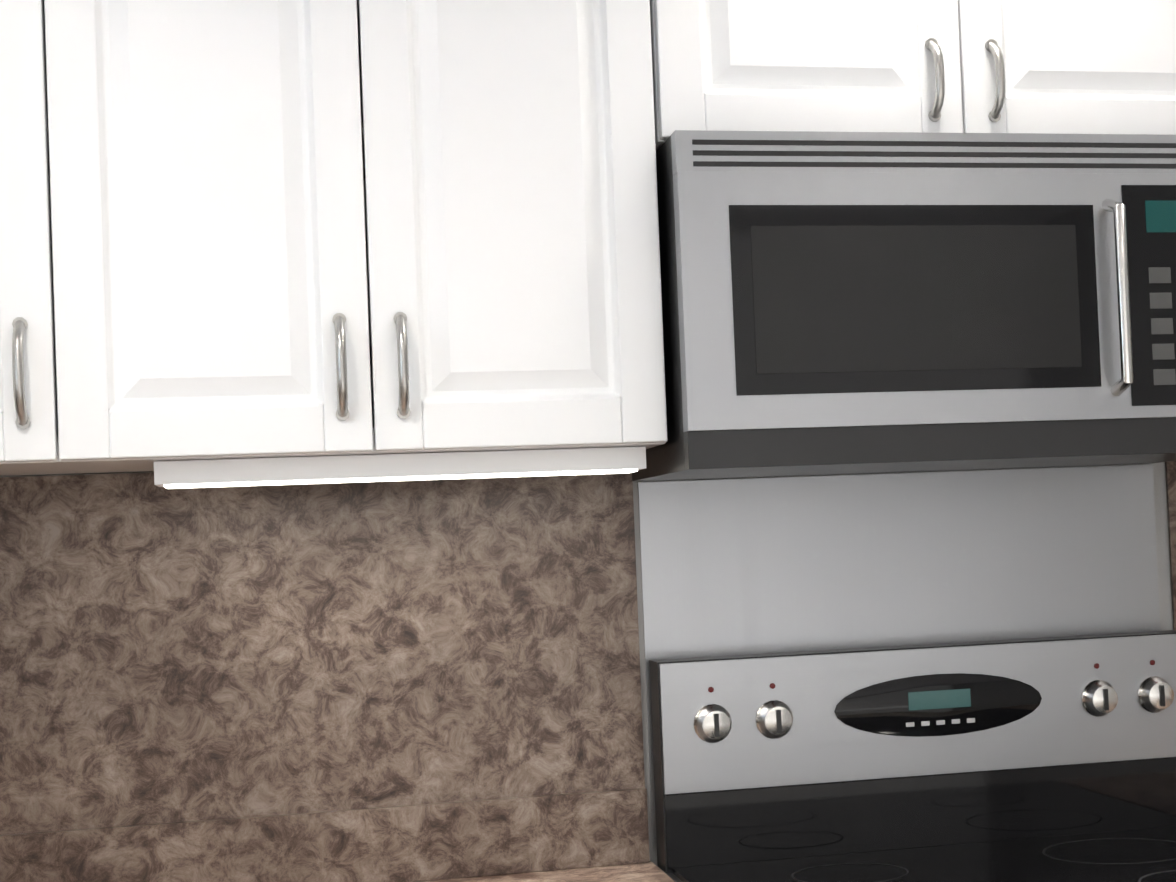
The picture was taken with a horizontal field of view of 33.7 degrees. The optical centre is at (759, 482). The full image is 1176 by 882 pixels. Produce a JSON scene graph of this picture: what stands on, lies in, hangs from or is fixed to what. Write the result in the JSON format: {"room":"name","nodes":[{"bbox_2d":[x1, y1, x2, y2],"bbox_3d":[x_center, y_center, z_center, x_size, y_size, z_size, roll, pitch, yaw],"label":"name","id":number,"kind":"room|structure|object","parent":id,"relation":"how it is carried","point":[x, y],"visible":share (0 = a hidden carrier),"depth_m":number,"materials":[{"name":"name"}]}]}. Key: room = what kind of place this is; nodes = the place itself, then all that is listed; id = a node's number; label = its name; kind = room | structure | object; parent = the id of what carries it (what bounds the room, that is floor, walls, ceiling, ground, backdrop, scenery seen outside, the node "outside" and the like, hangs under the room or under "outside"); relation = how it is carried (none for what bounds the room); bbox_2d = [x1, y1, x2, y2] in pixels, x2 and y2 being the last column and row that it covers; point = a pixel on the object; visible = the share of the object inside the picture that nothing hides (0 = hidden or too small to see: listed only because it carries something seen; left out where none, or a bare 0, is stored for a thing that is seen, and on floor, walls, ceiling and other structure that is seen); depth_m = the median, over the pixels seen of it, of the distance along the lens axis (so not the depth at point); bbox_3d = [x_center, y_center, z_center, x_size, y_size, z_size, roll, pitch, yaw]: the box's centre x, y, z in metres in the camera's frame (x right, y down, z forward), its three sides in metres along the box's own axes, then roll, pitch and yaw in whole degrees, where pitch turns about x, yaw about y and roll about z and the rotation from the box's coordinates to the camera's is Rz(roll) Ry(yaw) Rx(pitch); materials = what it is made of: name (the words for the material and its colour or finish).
{"room":"kitchen","nodes":[
{"label":"kitchen","id":0,"kind":"room"},
{"bbox_2d":[0,462,1172,872],"bbox_3d":[0.180,0.217,2.810,3.830,2.400,0.150,-2,-2,-14],"label":"wall","id":1,"kind":"structure","parent":0,"point":[1162,546],"depth_m":2.75,"materials":[{"name":"grey paint"}]},
{"bbox_2d":[0,472,649,881],"bbox_3d":[-0.822,0.264,2.476,1.358,0.552,0.019,-2,-2,-14],"label":"backsplash","id":2,"kind":"structure","parent":1,"relation":"attached to","point":[422,680],"depth_m":2.51,"materials":[{"name":"stone"}]},
{"bbox_2d":[0,0,667,475],"bbox_3d":[-0.670,-0.406,2.361,1.050,0.763,0.364,-2,-2,-14],"label":"upper cabinet","id":3,"kind":"object","parent":1,"relation":"attached to","point":[264,228],"visible":0.96,"depth_m":2.25,"materials":[{"name":"white paint"}]},
{"bbox_2d":[154,446,645,488],"bbox_3d":[-0.431,-0.018,2.345,0.580,0.030,0.080,-2,-2,-14],"label":"under-cabinet light","id":4,"kind":"object","parent":3,"relation":"attached to","point":[345,469],"visible":0.96,"depth_m":2.31,"materials":[{"name":"white plastic"}]},
{"bbox_2d":[638,465,1159,845],"bbox_3d":[0.216,0.235,2.736,0.767,0.498,0.003,-2,-2,-14],"label":"backsplash","id":5,"kind":"structure","parent":1,"relation":"attached to","point":[760,565],"depth_m":2.73,"materials":[{"name":"grey metal"}]},
{"bbox_2d":[650,0,1175,150],"bbox_3d":[0.217,-0.623,2.584,0.783,0.392,0.364,-2,-2,-14],"label":"upper cabinet","id":6,"kind":"object","parent":1,"relation":"attached to","point":[1035,66],"visible":0.62,"depth_m":2.42,"materials":[{"name":"white paint"}]},
{"bbox_2d":[632,130,1175,480],"bbox_3d":[0.244,-0.224,2.536,0.776,0.402,0.437,-2,-2,-14],"label":"microwave","id":7,"kind":"object","parent":6,"relation":"attached to","point":[854,302],"visible":1,"depth_m":2.34,"materials":[{"name":"silver metal"}]},
{"bbox_2d":[1165,461,1175,629],"bbox_3d":[0.848,0.204,2.883,0.488,0.552,0.019,-2,-2,-14],"label":"backsplash","id":8,"kind":"structure","parent":1,"relation":"attached to","point":[1171,482],"depth_m":2.83,"materials":[{"name":"stone"}]},
{"bbox_3d":[0.804,1.389,0.422,3.830,0.120,5.000,-2,-2,-14],"label":"floor","id":9,"kind":"structure","parent":0,"visible":0},
{"bbox_2d":[649,630,1175,881],"bbox_3d":[0.337,0.807,2.357,0.784,1.185,0.712,-2,-2,-14],"label":"range","id":10,"kind":"object","parent":9,"relation":"on","point":[1048,759],"visible":1,"depth_m":2.63,"materials":[{"name":"silver metal"}]},
{"bbox_3d":[-0.824,0.985,1.260,0.654,0.870,1.086,-2,-2,-14],"label":"base cabinet","id":11,"kind":"object","parent":9,"relation":"on","visible":0},
{"bbox_2d":[415,861,674,881],"bbox_3d":[-0.400,0.537,2.247,0.672,0.039,0.643,-2,-2,-14],"label":"countertop","id":12,"kind":"structure","parent":11,"relation":"on","point":[650,871],"depth_m":2.49,"materials":[{"name":"stone"}]}
]}

